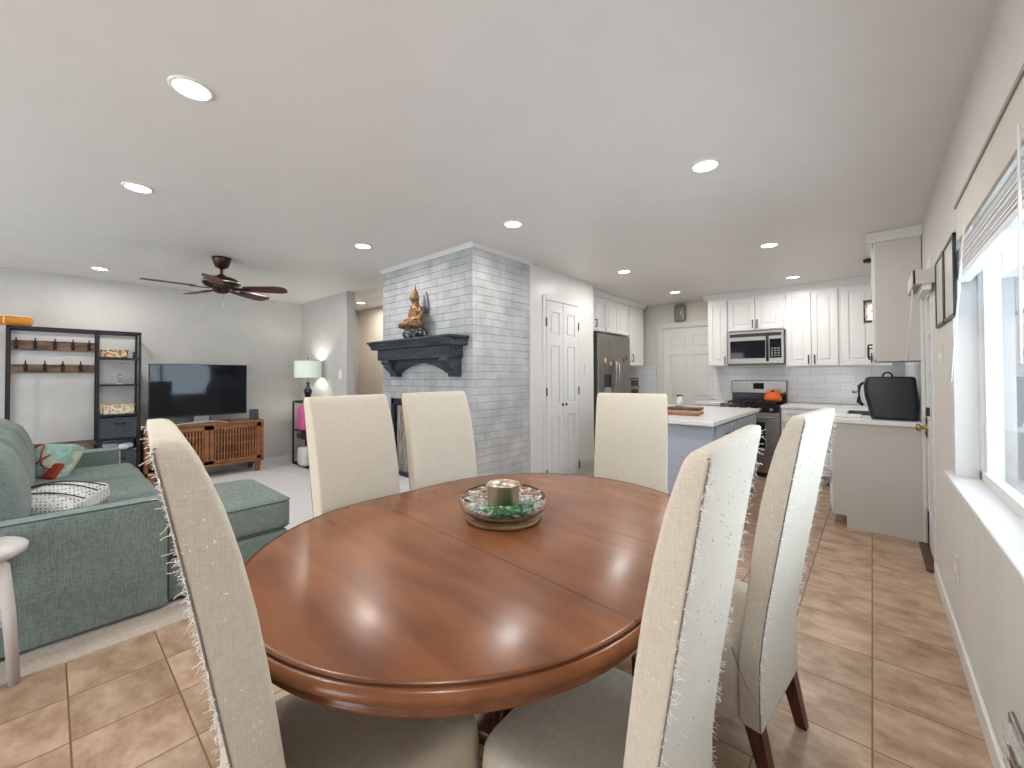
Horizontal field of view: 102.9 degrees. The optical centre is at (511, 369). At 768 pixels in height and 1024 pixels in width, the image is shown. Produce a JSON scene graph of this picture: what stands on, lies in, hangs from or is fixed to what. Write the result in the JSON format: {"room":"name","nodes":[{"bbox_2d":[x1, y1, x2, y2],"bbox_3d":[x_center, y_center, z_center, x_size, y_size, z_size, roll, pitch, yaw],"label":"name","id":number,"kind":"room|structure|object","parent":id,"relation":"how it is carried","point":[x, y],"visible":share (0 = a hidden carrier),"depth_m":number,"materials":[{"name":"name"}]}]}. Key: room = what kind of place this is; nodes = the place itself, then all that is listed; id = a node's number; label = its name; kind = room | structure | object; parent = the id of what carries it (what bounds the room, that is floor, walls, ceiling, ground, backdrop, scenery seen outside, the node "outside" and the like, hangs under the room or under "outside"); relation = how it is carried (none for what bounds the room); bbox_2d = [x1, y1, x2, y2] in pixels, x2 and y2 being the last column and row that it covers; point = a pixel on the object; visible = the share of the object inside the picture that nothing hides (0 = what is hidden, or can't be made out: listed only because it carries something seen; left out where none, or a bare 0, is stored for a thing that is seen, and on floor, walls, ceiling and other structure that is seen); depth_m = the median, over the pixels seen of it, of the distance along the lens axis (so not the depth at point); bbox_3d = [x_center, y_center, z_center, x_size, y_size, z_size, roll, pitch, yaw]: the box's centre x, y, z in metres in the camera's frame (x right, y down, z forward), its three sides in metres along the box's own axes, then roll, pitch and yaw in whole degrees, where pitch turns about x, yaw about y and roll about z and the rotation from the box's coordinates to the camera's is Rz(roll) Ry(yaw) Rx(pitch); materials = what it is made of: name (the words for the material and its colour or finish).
{"room":"dining area","nodes":[
{"label":"dining area","id":0,"kind":"room"},
{"bbox_2d":[0,267,358,468],"bbox_3d":[-4.825,0.164,4.853,0.160,2.440,6.900,-1,-1,41],"label":"wall","id":1,"kind":"structure","parent":0,"point":[175,327],"depth_m":4.98,"materials":[{"name":"grey paint"}]},
{"bbox_2d":[155,454,297,479],"bbox_3d":[-5.175,1.333,4.302,0.016,0.090,5.630,-1,-1,41],"label":"baseboard","id":2,"kind":"structure","parent":1,"relation":"attached to","point":[285,457],"depth_m":5.86,"materials":[{"name":"white paint"}]},
{"bbox_2d":[301,291,354,446],"bbox_3d":[-2.729,0.173,5.990,1.480,2.440,0.120,-1,-1,41],"label":"wall","id":3,"kind":"structure","parent":0,"point":[327,323],"depth_m":5.77,"materials":[{"name":"grey paint"}]},
{"bbox_2d":[359,306,382,394],"bbox_3d":[-1.395,0.171,6.135,3.610,2.440,0.160,-1,-1,41],"label":"wall","id":4,"kind":"structure","parent":0,"point":[370,320],"depth_m":6.93,"materials":[{"name":"beige paint"}]},
{"bbox_2d":[383,247,472,428],"bbox_3d":[-0.464,0.143,4.397,1.415,2.440,1.215,-1,-1,41],"label":"wall","id":5,"kind":"structure","parent":0,"point":[447,280],"depth_m":3.82,"materials":[{"name":"brick"}]},
{"bbox_2d":[391,398,408,477],"bbox_3d":[-0.875,0.673,3.910,1.020,0.770,0.050,-1,-1,41],"label":"fireplace insert","id":6,"kind":"object","parent":5,"relation":"attached to","point":[396,403],"visible":0.2,"depth_m":4.16,"materials":[{"name":"black metal"}]},
{"bbox_2d":[397,405,407,471],"bbox_3d":[-0.870,0.688,3.916,0.820,0.660,0.014,-1,-1,41],"label":"curtain","id":7,"kind":"object","parent":6,"relation":"hanging from","point":[401,445],"depth_m":4.13,"materials":[{"name":"fabric"}]},
{"bbox_2d":[366,334,468,376],"bbox_3d":[-0.931,-0.110,3.849,1.315,0.355,0.230,-1,-1,41],"label":"fireplace mantel","id":8,"kind":"object","parent":5,"relation":"attached to","point":[444,352],"visible":1,"depth_m":3.67,"materials":[{"name":"black wood"}]},
{"bbox_2d":[398,286,427,337],"bbox_3d":[-0.943,-0.546,3.833,0.278,0.515,0.272,0,-1,13],"label":"statue","id":9,"kind":"object","parent":8,"relation":"on","point":[412,326],"visible":1,"depth_m":3.78,"materials":[{"name":"gold metal"}]},
{"bbox_2d":[366,334,468,344],"bbox_3d":[-0.932,-0.276,3.851,1.315,0.023,0.230,-1,-1,41],"label":"shelf","id":10,"kind":"object","parent":8,"relation":"attached to","point":[442,336],"depth_m":3.58,"materials":[{"name":"black wood"}]},
{"bbox_2d":[380,241,532,274],"bbox_3d":[-0.605,-1.058,4.254,1.452,0.040,0.837,-1,-1,41],"label":"trim","id":11,"kind":"structure","parent":5,"relation":"attached to","point":[469,244],"depth_m":3.80,"materials":[{"name":"white paint"}]},
{"bbox_2d":[530,265,532,472],"bbox_3d":[0.175,0.137,4.087,0.055,2.440,0.035,-1,-1,41],"label":"trim","id":12,"kind":"structure","parent":5,"relation":"attached to","point":[531,362],"depth_m":4.07,"materials":[{"name":"white paint"}]},
{"bbox_2d":[0,459,992,767],"bbox_3d":[-1.165,1.374,3.531,7.370,0.059,9.780,-1,-1,41],"label":"floor","id":13,"kind":"structure","parent":0,"point":[883,683],"depth_m":1.73,"materials":[{"name":"beige tile"}]},
{"bbox_2d":[0,536,28,686],"bbox_3d":[-2.281,1.042,1.673,0.386,0.582,0.386,-1,-1,41],"label":"side table","id":14,"kind":"object","parent":13,"relation":"on","point":[10,546],"visible":1,"depth_m":1.72,"materials":[{"name":"white wood"}]},
{"bbox_2d":[4,325,141,470],"bbox_3d":[-4.778,0.471,4.491,0.346,1.815,0.996,-1,-1,41],"label":"hall tree","id":15,"kind":"object","parent":13,"relation":"on","point":[10,344],"visible":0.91,"depth_m":4.50,"materials":[{"name":"black metal"}]},
{"bbox_2d":[0,315,33,325],"bbox_3d":[-5.074,-0.494,4.079,0.178,0.095,0.382,-1,-1,41],"label":"dish","id":16,"kind":"object","parent":15,"relation":"on","point":[4,319],"visible":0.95,"depth_m":4.09,"materials":[{"name":"orange glass"}]},
{"bbox_2d":[100,349,128,357],"bbox_3d":[-4.580,-0.179,4.690,0.259,0.092,0.235,-1,-1,41],"label":"woven basket","id":17,"kind":"object","parent":15,"relation":"on","point":[104,353],"visible":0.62,"depth_m":4.60,"materials":[{"name":"wicker"}]},
{"bbox_2d":[100,403,134,414],"bbox_3d":[-4.552,0.451,4.712,0.260,0.112,0.274,-1,-1,41],"label":"woven basket","id":18,"kind":"object","parent":15,"relation":"on","point":[119,408],"visible":1,"depth_m":4.64,"materials":[{"name":"beige wicker"}]},
{"bbox_2d":[99,415,136,439],"bbox_3d":[-4.559,0.659,4.717,0.348,0.235,0.302,-1,-1,41],"label":"fabric bin","id":19,"kind":"object","parent":15,"relation":"on","point":[113,427],"visible":0.82,"depth_m":4.61,"materials":[{"name":"grey fabric"}]},
{"bbox_2d":[98,436,137,441],"bbox_3d":[-4.569,0.788,4.724,0.344,0.018,0.327,-1,-1,41],"label":"shelf","id":20,"kind":"object","parent":15,"relation":"attached to","point":[136,437],"depth_m":4.61,"materials":[{"name":"black metal"}]},
{"bbox_2d":[99,412,138,416],"bbox_3d":[-4.570,0.518,4.728,0.344,0.018,0.327,-1,-1,41],"label":"shelf","id":21,"kind":"object","parent":15,"relation":"attached to","point":[135,414],"depth_m":4.63,"materials":[{"name":"black metal"}]},
{"bbox_2d":[102,445,136,467],"bbox_3d":[-4.557,1.091,4.711,0.348,0.380,0.302,-1,-1,41],"label":"fabric bin","id":22,"kind":"object","parent":15,"relation":"on","point":[129,455],"visible":0.23,"depth_m":4.68,"materials":[{"name":"grey fabric"}]},
{"bbox_2d":[102,442,132,448],"bbox_3d":[-4.515,0.869,4.678,0.230,0.081,0.250,-1,-1,41],"label":"folded cloth","id":23,"kind":"object","parent":22,"relation":"on","point":[125,445],"visible":0.88,"depth_m":4.64,"materials":[{"name":"white"}]},
{"bbox_2d":[0,419,289,658],"bbox_3d":[-3.082,0.860,2.889,2.535,0.982,1.952,-1,-1,41],"label":"sectional sofa","id":24,"kind":"object","parent":13,"relation":"on","point":[81,569],"visible":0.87,"depth_m":2.13,"materials":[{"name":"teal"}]},
{"bbox_2d":[0,442,31,520],"bbox_3d":[-2.767,0.640,2.112,0.711,0.559,0.364,-1,-1,41],"label":"cushion","id":25,"kind":"object","parent":24,"relation":"on","point":[15,488],"depth_m":2.04,"materials":[{"name":"teal fabric"}]},
{"bbox_2d":[0,419,34,470],"bbox_3d":[-3.871,0.658,3.084,0.751,0.562,0.363,-1,-1,41],"label":"cushion","id":26,"kind":"object","parent":24,"relation":"on","point":[5,424],"depth_m":3.07,"materials":[{"name":"teal fabric"}]},
{"bbox_2d":[0,428,34,490],"bbox_3d":[-3.308,0.649,2.589,0.731,0.566,0.368,-1,-1,41],"label":"cushion","id":27,"kind":"object","parent":24,"relation":"on","point":[8,438],"depth_m":2.62,"materials":[{"name":"teal fabric"}]},
{"bbox_2d":[34,443,84,478],"bbox_3d":[-3.740,0.754,3.313,0.369,0.307,0.284,0,-1,2],"label":"throw pillow","id":28,"kind":"object","parent":24,"relation":"on","point":[52,461],"visible":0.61,"depth_m":3.27,"materials":[{"name":"fabric"}]},
{"bbox_2d":[28,480,110,515],"bbox_3d":[-2.821,0.830,2.532,0.443,0.253,0.323,0,-1,-7],"label":"throw pillow","id":29,"kind":"object","parent":24,"relation":"on","point":[64,495],"visible":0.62,"depth_m":2.49,"materials":[{"name":"fabric"}]},
{"bbox_2d":[33,463,143,489],"bbox_3d":[-3.717,0.967,3.267,0.766,0.243,1.124,-1,-1,41],"label":"seat cushion","id":30,"kind":"object","parent":24,"relation":"on","point":[89,472],"depth_m":3.41,"materials":[{"name":"teal fabric"}]},
{"bbox_2d":[96,476,159,501],"bbox_3d":[-3.140,0.959,2.757,0.766,0.243,1.123,-1,-1,41],"label":"seat cushion","id":31,"kind":"object","parent":24,"relation":"on","point":[129,487],"depth_m":2.97,"materials":[{"name":"teal fabric"}]},
{"bbox_2d":[95,479,289,557],"bbox_3d":[-2.321,0.972,2.476,0.803,0.262,1.563,-1,-1,41],"label":"cushion","id":32,"kind":"object","parent":24,"relation":"on","point":[256,512],"depth_m":2.69,"materials":[{"name":"teal fabric"}]},
{"bbox_2d":[140,418,263,485],"bbox_3d":[-3.971,1.035,5.293,0.400,0.705,1.225,-1,-1,41],"label":"media console","id":33,"kind":"object","parent":13,"relation":"on","point":[234,441],"visible":0.66,"depth_m":5.28,"materials":[{"name":"orange wood"}]},
{"bbox_2d":[148,364,246,424],"bbox_3d":[-3.990,0.307,5.238,0.200,0.750,1.015,-1,-1,41],"label":"television","id":34,"kind":"object","parent":33,"relation":"on","point":[199,391],"visible":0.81,"depth_m":5.19,"materials":[{"name":"black plastic"}]},
{"bbox_2d":[292,400,308,468],"bbox_3d":[-2.960,0.923,5.919,0.610,0.940,0.200,-1,-1,41],"label":"metal side table","id":35,"kind":"object","parent":13,"relation":"on","point":[293,401],"visible":0.27,"depth_m":6.04,"materials":[{"name":"grey"}]},
{"bbox_2d":[297,406,305,429],"bbox_3d":[-2.982,0.692,5.861,0.200,0.340,0.140,-1,-1,41],"label":"bag","id":36,"kind":"object","parent":35,"relation":"on","point":[300,409],"visible":0.61,"depth_m":5.78,"materials":[{"name":"pink plastic"}]},
{"bbox_2d":[298,446,308,465],"bbox_3d":[-2.912,1.221,5.780,0.220,0.260,0.180,-1,-1,41],"label":"bottle","id":37,"kind":"object","parent":35,"relation":"on","point":[302,451],"visible":0.56,"depth_m":5.68,"materials":[{"name":"white plastic"}]},
{"bbox_2d":[294,357,321,400],"bbox_3d":[-2.902,0.135,5.810,0.360,0.632,0.360,-1,-1,41],"label":"table lamp","id":38,"kind":"object","parent":35,"relation":"on","point":[308,369],"visible":0.87,"depth_m":5.68,"materials":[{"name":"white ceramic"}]},
{"bbox_2d":[139,419,478,767],"bbox_3d":[-0.434,0.712,0.949,0.648,1.206,0.471,1,-1,-42],"label":"dining chair","id":39,"kind":"object","parent":13,"relation":"on","point":[254,729],"visible":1,"depth_m":0.66,"materials":[{"name":"beige fabric"}]},
{"bbox_2d":[303,394,399,517],"bbox_3d":[-0.569,0.725,1.818,0.579,1.206,0.428,-1,-1,34],"label":"dining chair","id":40,"kind":"object","parent":13,"relation":"on","point":[351,446],"visible":0.46,"depth_m":1.88,"materials":[{"name":"beige fabric"}]},
{"bbox_2d":[401,391,477,490],"bbox_3d":[-0.250,0.729,2.188,0.579,1.206,0.432,-1,-1,43],"label":"dining chair","id":41,"kind":"object","parent":13,"relation":"on","point":[439,438],"visible":0.47,"depth_m":2.28,"materials":[{"name":"beige fabric"}]},
{"bbox_2d":[244,473,670,745],"bbox_3d":[-0.020,0.939,1.480,1.294,0.757,1.693,-1,-1,45],"label":"dining table","id":42,"kind":"object","parent":13,"relation":"on","point":[398,605],"visible":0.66,"depth_m":0.99,"materials":[{"name":"brown wood"}]},
{"bbox_2d":[466,514,540,530],"bbox_3d":[-0.032,0.554,1.549,0.282,0.014,0.282,-1,-1,41],"label":"wooden coaster","id":43,"kind":"object","parent":42,"relation":"on","point":[480,524],"visible":0.36,"depth_m":1.44,"materials":[{"name":"beige wood"}]},
{"bbox_2d":[459,484,546,522],"bbox_3d":[-0.033,0.508,1.550,0.334,0.077,0.334,-1,-1,41],"label":"glass bowl","id":44,"kind":"object","parent":43,"relation":"on","point":[522,512],"visible":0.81,"depth_m":1.42,"materials":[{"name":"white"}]},
{"bbox_2d":[462,485,541,506],"bbox_3d":[-0.033,0.504,1.550,0.318,0.071,0.324,-1,-1,41],"label":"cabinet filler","id":45,"kind":"object","parent":44,"relation":"in","point":[527,497],"visible":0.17,"depth_m":1.61,"materials":[{"name":"white"}]},
{"bbox_2d":[487,479,519,505],"bbox_3d":[-0.033,0.484,1.550,0.126,0.108,0.126,-1,-1,41],"label":"candle holder","id":46,"kind":"object","parent":44,"relation":"in","point":[501,492],"visible":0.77,"depth_m":1.50,"materials":[{"name":"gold metal"}]},
{"bbox_2d":[593,333,629,450],"bbox_3d":[1.306,0.440,5.820,0.492,1.835,0.945,-1,-1,41],"label":"refrigerator","id":47,"kind":"object","parent":13,"relation":"on","point":[616,379],"visible":0.42,"depth_m":5.60,"materials":[{"name":"grey metal"}]},
{"bbox_2d":[482,425,765,767],"bbox_3d":[0.250,0.723,0.956,0.542,1.180,0.488,-1,-1,40],"label":"dining chair","id":48,"kind":"object","parent":13,"relation":"on","point":[661,716],"visible":0.99,"depth_m":0.77,"materials":[{"name":"beige fabric"}]},
{"bbox_2d":[594,393,667,493],"bbox_3d":[0.678,0.742,2.427,0.445,1.180,0.579,-1,-1,24],"label":"dining chair","id":49,"kind":"object","parent":13,"relation":"on","point":[631,429],"visible":0.5,"depth_m":2.58,"materials":[{"name":"beige fabric"}]},
{"bbox_2d":[668,413,756,494],"bbox_3d":[1.839,0.911,4.248,1.019,0.885,1.620,-1,-1,41],"label":"kitchen island","id":50,"kind":"object","parent":13,"relation":"on","point":[683,440],"visible":0.29,"depth_m":3.53,"materials":[{"name":"grey paint"}]},
{"bbox_2d":[668,404,758,426],"bbox_3d":[1.792,0.450,4.255,1.050,0.036,1.760,-1,-1,41],"label":"island countertop","id":51,"kind":"structure","parent":50,"relation":"on","point":[713,416],"depth_m":3.71,"materials":[{"name":"white stone"}]},
{"bbox_2d":[668,410,703,415],"bbox_3d":[1.578,0.414,3.980,0.490,0.028,0.300,-1,-1,33],"label":"cutting board","id":52,"kind":"object","parent":51,"relation":"on","point":[670,412],"visible":0.56,"depth_m":3.83,"materials":[{"name":"brown wood"}]},
{"bbox_2d":[632,408,836,767],"bbox_3d":[0.817,0.729,1.526,0.451,1.179,0.589,1,-1,-42],"label":"dining chair","id":53,"kind":"object","parent":13,"relation":"on","point":[760,658],"visible":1,"depth_m":1.30,"materials":[{"name":"beige fabric"}]},
{"bbox_2d":[721,380,787,472],"bbox_3d":[3.243,0.726,5.469,0.675,1.160,0.709,-1,-1,41],"label":"gas range","id":54,"kind":"object","parent":13,"relation":"on","point":[745,393],"visible":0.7,"depth_m":5.23,"materials":[{"name":"metal"}]},
{"bbox_2d":[721,402,785,406],"bbox_3d":[3.243,0.462,5.474,0.675,0.020,0.570,-1,-1,41],"label":"cooktop","id":55,"kind":"object","parent":54,"relation":"in","point":[728,404],"depth_m":5.31,"materials":[{"name":"black metal"}]},
{"bbox_2d":[764,389,784,400],"bbox_3d":[3.464,0.338,5.421,0.209,0.153,0.209,0,-1,-4],"label":"tea kettle","id":56,"kind":"object","parent":54,"relation":"on","point":[770,396],"visible":0.99,"depth_m":5.35,"materials":[{"name":"metal"}]},
{"bbox_2d":[781,408,835,484],"bbox_3d":[3.727,0.917,5.081,0.550,0.885,0.674,-1,-1,41],"label":"base cabinet","id":57,"kind":"object","parent":13,"relation":"on","point":[786,413],"visible":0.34,"depth_m":4.90,"materials":[{"name":"white paint"}]},
{"bbox_2d":[827,422,923,541],"bbox_3d":[3.663,0.904,4.158,0.614,0.885,2.117,-1,-1,41],"label":"base cabinet","id":58,"kind":"object","parent":13,"relation":"on","point":[876,479],"visible":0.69,"depth_m":3.33,"materials":[{"name":"grey"}]},
{"bbox_2d":[781,403,921,426],"bbox_3d":[3.456,0.446,4.332,1.147,0.036,2.137,-1,-1,41],"label":"countertop","id":59,"kind":"structure","parent":58,"relation":"on","point":[840,408],"depth_m":3.58,"materials":[{"name":"white stone"}]},
{"bbox_2d":[852,372,919,420],"bbox_3d":[3.178,0.215,3.488,0.420,0.397,0.260,-1,-1,41],"label":"countertop appliance","id":60,"kind":"object","parent":59,"relation":"on","point":[888,398],"visible":1,"depth_m":3.36,"materials":[{"name":"black plastic"}]},
{"bbox_2d":[892,363,904,376],"bbox_3d":[3.409,0.178,3.599,0.080,0.477,0.050,-1,-1,41],"label":"box","id":61,"kind":"object","parent":59,"relation":"on","point":[898,369],"visible":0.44,"depth_m":3.58,"materials":[{"name":"white plastic"}]},
{"bbox_2d":[0,0,996,310],"bbox_3d":[-1.226,-1.137,3.507,7.370,0.100,9.940,-1,-1,41],"label":"ceiling","id":62,"kind":"structure","parent":0,"point":[407,130],"depth_m":1.93,"materials":[{"name":"paint"}]},
{"bbox_2d":[121,182,153,193],"bbox_3d":[-2.254,-1.094,2.459,0.148,0.008,0.148,-1,-1,41],"label":"recessed light","id":63,"kind":"object","parent":62,"relation":"in","point":[136,187],"visible":1,"depth_m":2.45,"materials":[{"name":"white"}]},
{"bbox_2d":[167,75,214,101],"bbox_3d":[-1.268,-1.109,1.616,0.148,0.008,0.148,-1,-1,41],"label":"recessed light","id":64,"kind":"object","parent":62,"relation":"in","point":[181,84],"visible":1,"depth_m":1.61,"materials":[{"name":"white plastic"}]},
{"bbox_2d":[139,256,287,300],"bbox_3d":[-2.825,-0.797,3.899,1.120,0.558,1.087,-1,-1,41],"label":"ceiling fan","id":65,"kind":"object","parent":62,"relation":"hanging from","point":[220,283],"visible":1,"depth_m":3.90,"materials":[{"name":"brown wood"}]},
{"bbox_2d":[690,158,719,172],"bbox_3d":[1.051,-1.108,2.223,0.148,0.008,0.148,-1,-1,41],"label":"recessed light","id":66,"kind":"object","parent":62,"relation":"in","point":[705,165],"visible":1,"depth_m":2.21,"materials":[{"name":"white plastic"}]},
{"bbox_2d":[863,258,871,322],"bbox_3d":[3.559,-0.782,4.044,0.122,0.626,0.122,-1,-1,41],"label":"pendant lantern","id":67,"kind":"object","parent":62,"relation":"hanging from","point":[869,312],"visible":0.56,"depth_m":4.03,"materials":[{"name":"black metal"}]},
{"bbox_2d":[473,247,593,476],"bbox_3d":[0.105,0.142,4.464,0.651,2.440,2.063,-1,-1,41],"label":"wall","id":68,"kind":"structure","parent":0,"point":[501,285],"depth_m":3.88,"materials":[{"name":"paint"}]},
{"bbox_2d":[546,300,563,473],"bbox_3d":[0.470,0.308,4.395,0.045,2.085,0.315,-1,-1,41],"label":"door","id":69,"kind":"structure","parent":68,"relation":"in","point":[554,310],"depth_m":4.40,"materials":[{"name":"white paint"}]},
{"bbox_2d":[542,294,580,474],"bbox_3d":[0.565,0.282,4.525,0.018,2.160,0.720,-1,-1,41],"label":"trim","id":70,"kind":"structure","parent":68,"relation":"attached to","point":[545,297],"depth_m":4.29,"materials":[{"name":"white paint"}]},
{"bbox_2d":[563,304,579,474],"bbox_3d":[0.682,0.311,4.636,0.045,2.085,0.315,-1,-1,41],"label":"door","id":71,"kind":"structure","parent":68,"relation":"in","point":[571,389],"depth_m":4.63,"materials":[{"name":"white paint"}]},
{"bbox_2d":[593,297,604,333],"bbox_3d":[0.964,-0.753,5.549,0.382,0.465,0.683,-1,-1,41],"label":"upper cabinet","id":72,"kind":"object","parent":68,"relation":"attached to","point":[598,304],"visible":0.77,"depth_m":5.58,"materials":[{"name":"white paint"}]},
{"bbox_2d":[593,289,646,309],"bbox_3d":[1.399,-1.020,6.046,0.383,0.080,1.998,-1,-1,41],"label":"trim","id":73,"kind":"structure","parent":72,"relation":"attached to","point":[596,293],"depth_m":5.97,"materials":[{"name":"white paint"}]},
{"bbox_2d":[630,301,891,404],"bbox_3d":[3.366,0.153,5.955,3.430,2.440,0.172,-1,-1,41],"label":"wall","id":74,"kind":"structure","parent":0,"point":[835,385],"depth_m":5.67,"materials":[{"name":"white tile"}]},
{"bbox_2d":[674,304,685,321],"bbox_3d":[2.649,-0.893,6.431,0.170,0.270,0.104,-1,-1,41],"label":"door chime","id":75,"kind":"object","parent":74,"relation":"attached to","point":[680,309],"visible":1,"depth_m":6.39,"materials":[{"name":"grey"}]},
{"bbox_2d":[663,326,714,405],"bbox_3d":[2.803,0.351,6.402,0.830,2.040,0.042,-1,-1,41],"label":"door","id":76,"kind":"structure","parent":74,"relation":"in","point":[686,348],"depth_m":6.43,"materials":[{"name":"white paint"}]},
{"bbox_2d":[657,320,723,399],"bbox_3d":[2.764,0.311,6.374,1.010,2.140,0.018,-1,-1,41],"label":"trim","id":77,"kind":"structure","parent":74,"relation":"attached to","point":[660,327],"depth_m":6.61,"materials":[{"name":"white paint"}]},
{"bbox_2d":[708,299,733,366],"bbox_3d":[3.023,-0.522,5.924,0.263,0.950,0.364,-1,-1,41],"label":"upper cabinet","id":78,"kind":"object","parent":74,"relation":"attached to","point":[717,309],"visible":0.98,"depth_m":5.81,"materials":[{"name":"white paint"}]},
{"bbox_2d":[728,292,784,332],"bbox_3d":[3.375,-0.765,5.616,0.676,0.475,0.364,-1,-1,41],"label":"upper cabinet","id":79,"kind":"object","parent":74,"relation":"attached to","point":[767,311],"visible":0.94,"depth_m":5.49,"materials":[{"name":"white paint"}]},
{"bbox_2d":[727,329,785,364],"bbox_3d":[3.357,-0.297,5.589,0.663,0.440,0.420,-1,-1,41],"label":"microwave","id":80,"kind":"object","parent":79,"relation":"attached to","point":[765,346],"visible":0.92,"depth_m":5.45,"materials":[{"name":"metal"}]},
{"bbox_2d":[702,275,871,301],"bbox_3d":[3.680,-1.042,5.350,2.130,0.070,0.365,-1,-1,41],"label":"trim","id":81,"kind":"structure","parent":79,"relation":"attached to","point":[864,279],"depth_m":5.22,"materials":[{"name":"white paint"}]},
{"bbox_2d":[785,286,840,366],"bbox_3d":[3.840,-0.524,5.204,0.559,0.970,0.364,-1,-1,41],"label":"upper cabinet","id":82,"kind":"object","parent":74,"relation":"attached to","point":[812,316],"visible":0.99,"depth_m":5.08,"materials":[{"name":"white paint"}]},
{"bbox_2d":[840,282,905,365],"bbox_3d":[4.262,-0.531,4.832,0.564,0.970,0.364,-1,-1,41],"label":"upper cabinet","id":83,"kind":"object","parent":74,"relation":"attached to","point":[856,335],"visible":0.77,"depth_m":4.82,"materials":[{"name":"white paint"}]},
{"bbox_2d":[908,0,1023,758],"bbox_3d":[1.535,0.091,1.165,0.160,2.440,9.780,-1,-1,41],"label":"wall","id":84,"kind":"structure","parent":0,"point":[987,601],"depth_m":1.56,"materials":[{"name":"paint"}]},
{"bbox_2d":[865,224,921,362],"bbox_3d":[3.230,-0.583,3.468,0.327,1.032,0.735,-1,-1,41],"label":"upper cabinet","id":85,"kind":"object","parent":84,"relation":"attached to","point":[894,254],"visible":0.98,"depth_m":3.23,"materials":[{"name":"grey wood"}]},
{"bbox_2d":[916,293,933,557],"bbox_3d":[2.950,0.331,2.895,0.104,1.980,0.590,-1,-1,41],"label":"door","id":86,"kind":"structure","parent":84,"relation":"in","point":[928,427],"depth_m":3.03,"materials":[{"name":"white paint"}]},
{"bbox_2d":[907,268,934,362],"bbox_3d":[2.730,-0.337,2.732,0.107,0.577,0.503,-1,-1,41],"label":"door blind","id":87,"kind":"object","parent":86,"relation":"attached to","point":[919,283],"visible":0.97,"depth_m":2.57,"materials":[{"name":"beige plastic"}]},
{"bbox_2d":[919,541,933,572],"bbox_3d":[2.959,1.321,2.876,0.095,0.020,0.590,-1,-1,41],"label":"trim","id":88,"kind":"structure","parent":84,"relation":"attached to","point":[926,552],"depth_m":2.87,"materials":[{"name":"brown wood"}]},
{"bbox_2d":[920,257,936,563],"bbox_3d":[2.948,0.301,2.894,0.021,2.060,0.705,-1,-1,41],"label":"trim","id":89,"kind":"structure","parent":84,"relation":"attached to","point":[928,265],"depth_m":3.10,"materials":[{"name":"white paint"}]},
{"bbox_2d":[934,251,946,327],"bbox_3d":[2.400,-0.438,2.288,0.013,0.385,0.340,-1,-1,41],"label":"picture frame","id":90,"kind":"object","parent":84,"relation":"attached to","point":[939,305],"visible":0.87,"depth_m":2.30,"materials":[{"name":"black"}]},
{"bbox_2d":[936,256,942,323],"bbox_3d":[2.402,-0.438,2.287,0.007,0.353,0.308,-1,-1,41],"label":"print","id":91,"kind":"object","parent":90,"relation":"attached to","point":[939,262],"depth_m":2.29},
{"bbox_2d":[943,232,956,321],"bbox_3d":[2.156,-0.441,2.011,0.013,0.385,0.340,-1,-1,41],"label":"picture frame","id":92,"kind":"object","parent":84,"relation":"attached to","point":[949,250],"visible":0.89,"depth_m":1.98,"materials":[{"name":"black"}]},
{"bbox_2d":[944,239,952,317],"bbox_3d":[2.157,-0.441,2.009,0.007,0.353,0.308,-1,-1,41],"label":"print","id":93,"kind":"object","parent":92,"relation":"attached to","point":[948,248],"depth_m":2.02},
{"bbox_2d":[953,242,979,478],"bbox_3d":[2.192,-0.069,1.973,0.079,1.180,0.003,-1,-1,41],"label":"trim","id":94,"kind":"structure","parent":84,"relation":"attached to","point":[966,389],"depth_m":1.97,"materials":[{"name":"white paint"}]},
{"bbox_2d":[934,563,1005,767],"bbox_3d":[0.474,1.255,0.074,0.016,0.090,6.760,-1,-1,41],"label":"baseboard","id":95,"kind":"structure","parent":84,"relation":"attached to","point":[990,737],"depth_m":1.63,"materials":[{"name":"white paint"}]},
{"bbox_2d":[943,470,1023,585],"bbox_3d":[1.497,0.523,1.181,0.128,0.027,2.420,-1,-1,41],"label":"window sill","id":96,"kind":"structure","parent":84,"relation":"attached to","point":[1000,523],"depth_m":1.42,"materials":[{"name":"white paint"}]},
{"bbox_2d":[976,231,1023,519],"bbox_3d":[1.515,-0.079,1.119,0.055,1.180,2.180,-1,-1,41],"label":"window","id":97,"kind":"structure","parent":84,"relation":"in","point":[1000,373],"depth_m":1.66,"materials":[{"name":"glass"}]},
{"bbox_2d":[950,63,1023,381],"bbox_3d":[1.408,-0.338,1.135,0.088,0.773,2.160,-1,-1,41],"label":"window blind","id":98,"kind":"object","parent":97,"relation":"attached to","point":[1002,221],"visible":0.88,"depth_m":1.28,"materials":[{"name":"beige"}]},
{"bbox_2d":[1002,710,1023,767],"bbox_3d":[1.386,1.079,1.119,0.026,0.165,0.210,-1,-1,41],"label":"air vent","id":99,"kind":"object","parent":84,"relation":"in","point":[1014,736],"visible":1,"depth_m":1.14,"materials":[{"name":"metal"}]},
{"bbox_3d":[1.302,0.165,6.336,0.170,2.440,2.330,-1,-1,41],"label":"wall","id":100,"kind":"structure","parent":0,"visible":0},
{"bbox_2d":[594,300,628,336],"bbox_3d":[1.427,-0.746,6.100,0.348,0.465,0.745,-1,-1,41],"label":"upper cabinet","id":101,"kind":"object","parent":100,"relation":"attached to","point":[616,315],"visible":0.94,"depth_m":5.95,"materials":[{"name":"white paint"}]},
{"bbox_2d":[627,306,642,366],"bbox_3d":[1.859,-0.514,6.559,0.382,0.920,0.510,-1,-1,41],"label":"upper cabinet","id":102,"kind":"object","parent":100,"relation":"attached to","point":[635,315],"visible":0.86,"depth_m":6.44,"materials":[{"name":"white paint"}]},
{"bbox_2d":[905,361,921,420],"bbox_3d":[2.619,0.173,5.107,3.430,0.520,2.088,-1,-1,41],"label":"wall","id":103,"kind":"structure","parent":100,"relation":"attached to","point":[912,369],"depth_m":3.50,"materials":[{"name":"white paint"}]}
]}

